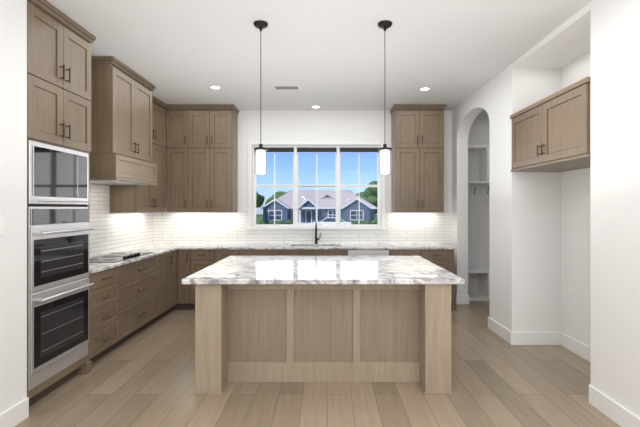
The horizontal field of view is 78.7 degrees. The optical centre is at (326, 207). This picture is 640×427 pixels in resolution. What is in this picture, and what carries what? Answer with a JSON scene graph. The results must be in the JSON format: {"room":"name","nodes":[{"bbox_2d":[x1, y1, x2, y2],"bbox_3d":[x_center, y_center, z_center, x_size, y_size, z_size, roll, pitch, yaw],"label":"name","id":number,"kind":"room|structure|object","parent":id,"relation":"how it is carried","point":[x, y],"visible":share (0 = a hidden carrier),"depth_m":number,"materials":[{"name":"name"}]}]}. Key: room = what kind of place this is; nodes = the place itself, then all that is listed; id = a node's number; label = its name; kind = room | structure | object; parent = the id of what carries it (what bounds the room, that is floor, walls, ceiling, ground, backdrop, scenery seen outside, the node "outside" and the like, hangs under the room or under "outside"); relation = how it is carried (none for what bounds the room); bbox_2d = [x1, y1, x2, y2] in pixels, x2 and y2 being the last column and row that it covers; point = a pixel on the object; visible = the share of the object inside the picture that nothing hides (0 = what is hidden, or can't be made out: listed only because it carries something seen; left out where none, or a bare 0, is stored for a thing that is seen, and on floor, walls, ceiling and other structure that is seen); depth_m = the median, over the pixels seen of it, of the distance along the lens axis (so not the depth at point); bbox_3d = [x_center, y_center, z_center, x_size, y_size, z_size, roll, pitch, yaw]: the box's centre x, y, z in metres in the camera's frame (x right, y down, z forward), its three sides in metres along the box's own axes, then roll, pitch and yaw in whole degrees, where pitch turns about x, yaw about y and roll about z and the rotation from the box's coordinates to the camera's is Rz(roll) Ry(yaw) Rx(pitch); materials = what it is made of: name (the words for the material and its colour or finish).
{"room":"kitchen","nodes":[
{"label":"kitchen","id":0,"kind":"room"},
{"bbox_2d":[0,0,26,413],"bbox_3d":[-2.454,-0.040,-0.417,0.652,3.040,6.365,0,0,0],"label":"wall","id":1,"kind":"structure","parent":0,"point":[13,201],"depth_m":2.65,"materials":[{"name":"white paint"}]},
{"bbox_2d":[0,397,28,426],"bbox_3d":[-2.120,1.410,-0.403,0.016,0.140,6.335,0,0,0],"label":"baseboard","id":2,"kind":"structure","parent":1,"relation":"attached to","point":[19,412],"depth_m":2.64,"materials":[{"name":"white paint"}]},
{"bbox_2d":[165,111,451,245],"bbox_3d":[-0.405,-0.040,6.320,5.150,3.040,0.160,0,0,0],"label":"wall","id":3,"kind":"structure","parent":0,"point":[325,125],"depth_m":6.24,"materials":[{"name":"white paint"}]},
{"bbox_2d":[169,104,192,211],"bbox_3d":[-2.242,-0.749,6.030,0.417,1.618,0.415,0,0,0],"label":"upper cabinet","id":4,"kind":"object","parent":3,"relation":"attached to","point":[180,115],"depth_m":5.89,"materials":[{"name":"beige wood"}]},
{"bbox_2d":[193,104,236,211],"bbox_3d":[-1.799,-0.749,6.064,0.737,1.618,0.348,0,0,0],"label":"upper cabinet","id":5,"kind":"object","parent":3,"relation":"attached to","point":[214,125],"depth_m":5.90,"materials":[{"name":"beige wood"}]},
{"bbox_2d":[153,212,451,242],"bbox_3d":[-0.390,0.314,6.234,4.776,0.504,0.008,0,0,0],"label":"tile backsplash","id":6,"kind":"structure","parent":3,"relation":"attached to","point":[168,227],"depth_m":6.23,"materials":[{"name":"white tile"}]},
{"bbox_2d":[246,141,386,233],"bbox_3d":[-0.165,-0.330,6.214,2.240,1.490,0.048,0,0,0],"label":"window frame","id":7,"kind":"structure","parent":3,"relation":"in","point":[381,230],"depth_m":6.22,"materials":[{"name":"white paint"}]},
{"bbox_2d":[253,145,380,227],"bbox_3d":[-0.165,-0.347,6.319,2.070,1.325,0.082,0,0,0],"label":"window","id":8,"kind":"structure","parent":3,"relation":"in","point":[295,150],"depth_m":6.29,"materials":[{"name":"white plastic"}]},
{"bbox_2d":[390,104,445,211],"bbox_3d":[1.400,-0.749,6.046,0.792,1.618,0.383,0,0,0],"label":"upper cabinet","id":9,"kind":"object","parent":3,"relation":"attached to","point":[417,157],"visible":1,"depth_m":5.90,"materials":[{"name":"beige wood"}]},
{"bbox_2d":[15,301,619,426],"bbox_3d":[0.360,1.540,1.520,6.880,0.120,10.640,0,0,0],"label":"floor","id":10,"kind":"structure","parent":0,"point":[145,377],"depth_m":3.10,"materials":[{"name":"brown wood"}]},
{"bbox_2d":[27,0,95,405],"bbox_3d":[-2.437,-0.039,3.163,0.683,3.038,0.786,0,0,0],"label":"tall cabinet","id":11,"kind":"object","parent":10,"relation":"on","point":[58,79],"visible":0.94,"depth_m":3.08,"materials":[{"name":"beige wood"}]},
{"bbox_2d":[28,140,89,204],"bbox_3d":[-2.132,-0.260,3.150,0.093,0.460,0.696,0,0,0],"label":"built-in microwave","id":12,"kind":"object","parent":11,"relation":"in","point":[57,175],"visible":0.94,"depth_m":3.07,"materials":[{"name":"silver metal"}]},
{"bbox_2d":[28,207,93,390],"bbox_3d":[-2.123,0.652,3.150,0.111,1.325,0.696,0,0,0],"label":"double wall oven","id":13,"kind":"object","parent":11,"relation":"in","point":[58,290],"visible":0.92,"depth_m":3.06,"materials":[{"name":"silver metal"}]},
{"bbox_2d":[89,266,120,363],"bbox_3d":[-2.463,1.038,3.786,0.628,0.884,0.509,0,0,0],"label":"base cabinet","id":14,"kind":"object","parent":10,"relation":"on","point":[105,294],"depth_m":3.78,"materials":[{"name":"beige wood"}]},
{"bbox_2d":[121,255,160,343],"bbox_3d":[-2.463,1.038,4.535,0.628,0.884,0.989,0,0,0],"label":"base cabinet","id":15,"kind":"object","parent":10,"relation":"on","point":[128,301],"depth_m":4.50,"materials":[{"name":"beige wood"}]},
{"bbox_2d":[161,251,172,316],"bbox_3d":[-2.463,1.038,5.159,0.628,0.884,0.398,0,0,0],"label":"base cabinet","id":16,"kind":"object","parent":10,"relation":"on","point":[166,258],"depth_m":5.28,"materials":[{"name":"beige wood"}]},
{"bbox_2d":[173,250,176,305],"bbox_3d":[-2.463,1.038,5.450,0.628,0.884,0.318,0,0,0],"label":"base cabinet","id":17,"kind":"object","parent":10,"relation":"on","point":[174,252],"depth_m":5.50,"materials":[{"name":"beige wood"}]},
{"bbox_2d":[171,250,182,308],"bbox_3d":[-2.436,1.038,5.925,0.684,0.884,0.628,0,0,0],"label":"base cabinet","id":18,"kind":"object","parent":10,"relation":"on","point":[179,305],"depth_m":5.61,"materials":[{"name":"beige wood"}]},
{"bbox_2d":[183,250,194,308],"bbox_3d":[-2.023,1.038,5.925,0.245,0.884,0.628,0,0,0],"label":"base cabinet","id":19,"kind":"object","parent":10,"relation":"on","point":[190,262],"depth_m":5.61,"materials":[{"name":"beige wood"}]},
{"bbox_2d":[195,250,242,272],"bbox_3d":[-1.614,1.038,5.925,0.825,0.884,0.628,0,0,0],"label":"base cabinet","id":20,"kind":"object","parent":10,"relation":"on","point":[203,258],"depth_m":5.61,"materials":[{"name":"beige wood"}]},
{"bbox_2d":[243,249,290,255],"bbox_3d":[-0.950,1.038,5.925,0.778,0.884,0.628,0,0,0],"label":"base cabinet","id":21,"kind":"object","parent":10,"relation":"on","point":[245,252],"depth_m":5.61,"materials":[{"name":"beige wood"}]},
{"bbox_2d":[194,284,452,393],"bbox_3d":[-0.030,1.042,3.862,2.062,0.876,1.506,0,0,0],"label":"kitchen island","id":22,"kind":"object","parent":10,"relation":"on","point":[322,332],"visible":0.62,"depth_m":3.31,"materials":[{"name":"brown wood"}]},
{"bbox_2d":[182,256,464,283],"bbox_3d":[-0.030,0.584,3.850,2.240,0.040,1.540,0,0,0],"label":"island countertop","id":23,"kind":"structure","parent":22,"relation":"on","point":[323,270],"depth_m":3.46,"materials":[{"name":"white stone"}]},
{"bbox_2d":[347,250,388,255],"bbox_3d":[0.595,1.038,5.883,0.602,0.881,0.655,0,0,0],"label":"dishwasher","id":24,"kind":"object","parent":10,"relation":"on","point":[367,252],"visible":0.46,"depth_m":5.61,"materials":[{"name":"silver metal"}]},
{"bbox_2d":[389,250,453,310],"bbox_3d":[1.364,1.038,5.925,0.928,0.884,0.628,0,0,0],"label":"base cabinet","id":25,"kind":"object","parent":10,"relation":"on","point":[444,259],"depth_m":5.61,"materials":[{"name":"beige wood"}]},
{"bbox_2d":[89,243,454,273],"bbox_3d":[-0.469,0.580,4.885,4.618,0.030,2.707,0,0,0],"label":"countertop","id":26,"kind":"structure","parent":25,"relation":"on","point":[155,248],"depth_m":5.59,"materials":[{"name":"white stone"}]},
{"bbox_2d":[89,252,153,261],"bbox_3d":[-2.445,0.550,4.500,0.490,0.030,0.910,0,0,0],"label":"cooktop","id":27,"kind":"object","parent":26,"relation":"in","point":[115,257],"visible":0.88,"depth_m":4.49,"materials":[{"name":"black glass"}]},
{"bbox_2d":[292,246,339,246],"bbox_3d":[-0.170,0.697,5.930,0.760,0.204,0.440,0,0,0],"label":"undermount sink","id":28,"kind":"object","parent":26,"relation":"in","point":[315,246],"visible":0.02,"depth_m":6.14,"materials":[{"name":"silver metal"}]},
{"bbox_2d":[314,222,320,243],"bbox_3d":[-0.148,0.387,6.095,0.099,0.356,0.217,0,0,0],"label":"faucet","id":29,"kind":"object","parent":26,"relation":"on","point":[316,239],"visible":1,"depth_m":6.01,"materials":[{"name":"black metal"}]},
{"bbox_2d":[468,145,488,300],"bbox_3d":[2.795,0.235,6.409,1.210,2.490,0.418,0,0,0],"label":"shelving unit","id":30,"kind":"object","parent":10,"relation":"on","point":[478,222],"visible":0.19,"depth_m":6.60,"materials":[{"name":"white paint"}]},
{"bbox_2d":[46,0,592,115],"bbox_3d":[0.360,-1.620,1.520,6.880,0.120,10.640,0,0,0],"label":"ceiling","id":31,"kind":"structure","parent":0,"point":[338,55],"depth_m":3.74,"materials":[{"name":"white paint"}]},
{"bbox_2d":[209,85,220,88],"bbox_3d":[-1.440,-1.555,5.030,0.150,0.006,0.150,0,0,0],"label":"recessed light","id":32,"kind":"object","parent":31,"relation":"in","point":[215,87],"visible":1,"depth_m":5.02,"materials":[{"name":"white paint"}]},
{"bbox_2d":[253,20,267,174],"bbox_3d":[-0.560,-0.938,3.300,0.124,1.305,0.124,0,0,0],"label":"pendant light","id":33,"kind":"object","parent":31,"relation":"hanging from","point":[260,150],"visible":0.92,"depth_m":3.27,"materials":[{"name":"white glass"}]},
{"bbox_2d":[273,85,299,88],"bbox_3d":[-0.520,-1.554,5.030,0.340,0.009,0.150,0,0,0],"label":"ceiling vent","id":34,"kind":"object","parent":31,"relation":"in","point":[286,86],"visible":0.98,"depth_m":5.00,"materials":[{"name":"white metal"}]},
{"bbox_2d":[378,20,391,174],"bbox_3d":[0.490,-0.938,3.300,0.124,1.305,0.124,0,0,0],"label":"pendant light","id":35,"kind":"object","parent":31,"relation":"hanging from","point":[384,150],"visible":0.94,"depth_m":3.27,"materials":[{"name":"white glass"}]},
{"bbox_2d":[419,87,430,90],"bbox_3d":[1.280,-1.555,5.100,0.150,0.006,0.150,0,0,0],"label":"recessed light","id":36,"kind":"object","parent":31,"relation":"in","point":[424,88],"visible":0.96,"depth_m":5.07,"materials":[{"name":"white paint"}]},
{"bbox_2d":[468,116,488,144],"bbox_3d":[2.830,-0.040,6.710,1.320,3.040,0.180,0,0,0],"label":"wall","id":37,"kind":"structure","parent":0,"point":[479,132],"depth_m":6.61,"materials":[{"name":"white paint"}]},
{"bbox_2d":[452,0,639,417],"bbox_3d":[2.350,-0.040,1.400,0.700,3.040,10.000,0,0,0],"label":"wall","id":38,"kind":"structure","parent":0,"point":[571,253],"depth_m":3.87,"materials":[{"name":"white paint"}]},
{"bbox_2d":[488,317,513,344],"bbox_3d":[1.993,1.410,4.510,0.019,0.140,0.612,0,0,0],"label":"baseboard","id":39,"kind":"structure","parent":38,"relation":"attached to","point":[494,326],"depth_m":4.43,"materials":[{"name":"white paint"}]},
{"bbox_2d":[514,332,560,344],"bbox_3d":[2.260,1.410,4.210,0.480,0.140,0.019,0,0,0],"label":"baseboard","id":40,"kind":"structure","parent":38,"relation":"attached to","point":[520,338],"depth_m":4.20,"materials":[{"name":"white paint"}]},
{"bbox_2d":[510,102,576,171],"bbox_3d":[2.259,-0.695,3.869,0.548,0.610,0.693,0,0,0],"label":"upper cabinet","id":41,"kind":"object","parent":38,"relation":"attached to","point":[525,121],"depth_m":3.94,"materials":[{"name":"beige wood"}]},
{"bbox_2d":[538,77,590,168],"bbox_3d":[2.259,-0.695,3.310,0.548,0.610,0.693,0,0,0],"label":"upper cabinet","id":42,"kind":"object","parent":38,"relation":"attached to","point":[551,133],"depth_m":3.27,"materials":[{"name":"beige wood"}]},
{"bbox_2d":[561,332,590,362],"bbox_3d":[2.527,1.410,3.590,0.016,0.140,1.260,0,0,0],"label":"baseboard","id":43,"kind":"structure","parent":38,"relation":"attached to","point":[582,350],"depth_m":3.94,"materials":[{"name":"white paint"}]},
{"bbox_2d":[589,384,639,426],"bbox_3d":[1.993,1.410,-0.297,0.019,0.140,6.546,0,0,0],"label":"baseboard","id":44,"kind":"structure","parent":38,"relation":"attached to","point":[604,404],"depth_m":2.71,"materials":[{"name":"white paint"}]},
{"bbox_3d":[-2.880,-0.040,1.420,0.200,3.040,10.040,0,0,0],"label":"wall","id":45,"kind":"structure","parent":0,"visible":0},
{"bbox_2d":[89,184,152,255],"bbox_3d":[-2.774,0.141,4.867,0.008,0.849,2.670,0,0,0],"label":"tile backsplash","id":46,"kind":"structure","parent":45,"relation":"attached to","point":[111,232],"depth_m":4.99,"materials":[{"name":"white tile"}]},
{"bbox_2d":[89,56,156,183],"bbox_3d":[-2.476,-0.939,4.500,0.604,1.238,0.964,0,0,0],"label":"upper cabinet","id":47,"kind":"object","parent":45,"relation":"attached to","point":[148,153],"depth_m":4.21,"materials":[{"name":"beige wood"}]},
{"bbox_2d":[109,98,168,211],"bbox_3d":[-2.570,-0.749,5.440,0.416,1.618,0.940,0,0,0],"label":"upper cabinet","id":48,"kind":"object","parent":45,"relation":"attached to","point":[123,197],"depth_m":5.58,"materials":[{"name":"beige wood"}]},
{"label":"outside","id":49,"kind":"structure","parent":0,"visible":0},
{"bbox_2d":[256,214,377,223],"bbox_3d":[0.000,2.705,83.220,180.000,0.350,153.560,0,0,0],"label":"ground","id":50,"kind":"structure","parent":49,"point":[259,217],"depth_m":95.83,"materials":[{"name":"green plant"}]},
{"bbox_2d":[256,194,264,207],"bbox_3d":[-26.389,-1.861,126.593,11.603,8.882,11.011,0,0,0],"label":"tree","id":51,"kind":"object","parent":50,"relation":"on","point":[260,199],"depth_m":127.48,"materials":[{"name":"green plant"}]},
{"bbox_2d":[265,191,289,204],"bbox_3d":[-14.157,-1.488,129.521,12.339,8.136,8.181,0,0,0],"label":"tree","id":52,"kind":"object","parent":50,"relation":"on","point":[280,194],"depth_m":127.40,"materials":[{"name":"green plant"}]},
{"bbox_2d":[260,190,377,223],"bbox_3d":[-1.250,-0.227,66.272,18.900,5.887,14.256,0,0,0],"label":"house","id":53,"kind":"structure","parent":50,"relation":"on","point":[326,202],"depth_m":63.88,"materials":[{"name":"blue"}]},
{"bbox_2d":[313,217,350,223],"bbox_3d":[0.600,1.850,47.000,4.600,1.420,1.830,0,0,0],"label":"car","id":54,"kind":"object","parent":50,"relation":"on","point":[329,220],"depth_m":46.18,"materials":[{"name":"white paint"}]},
{"bbox_2d":[355,192,377,213],"bbox_3d":[12.266,-1.224,125.714,9.740,8.171,10.211,0,0,0],"label":"tree","id":55,"kind":"object","parent":50,"relation":"on","point":[362,196],"depth_m":122.70,"materials":[{"name":"green plant"}]},
{"bbox_2d":[364,181,377,206],"bbox_3d":[9.414,-1.250,72.113,5.034,7.659,5.182,0,0,0],"label":"tree","id":56,"kind":"object","parent":50,"relation":"on","point":[372,198],"depth_m":70.62,"materials":[{"name":"green plant"}]}
]}

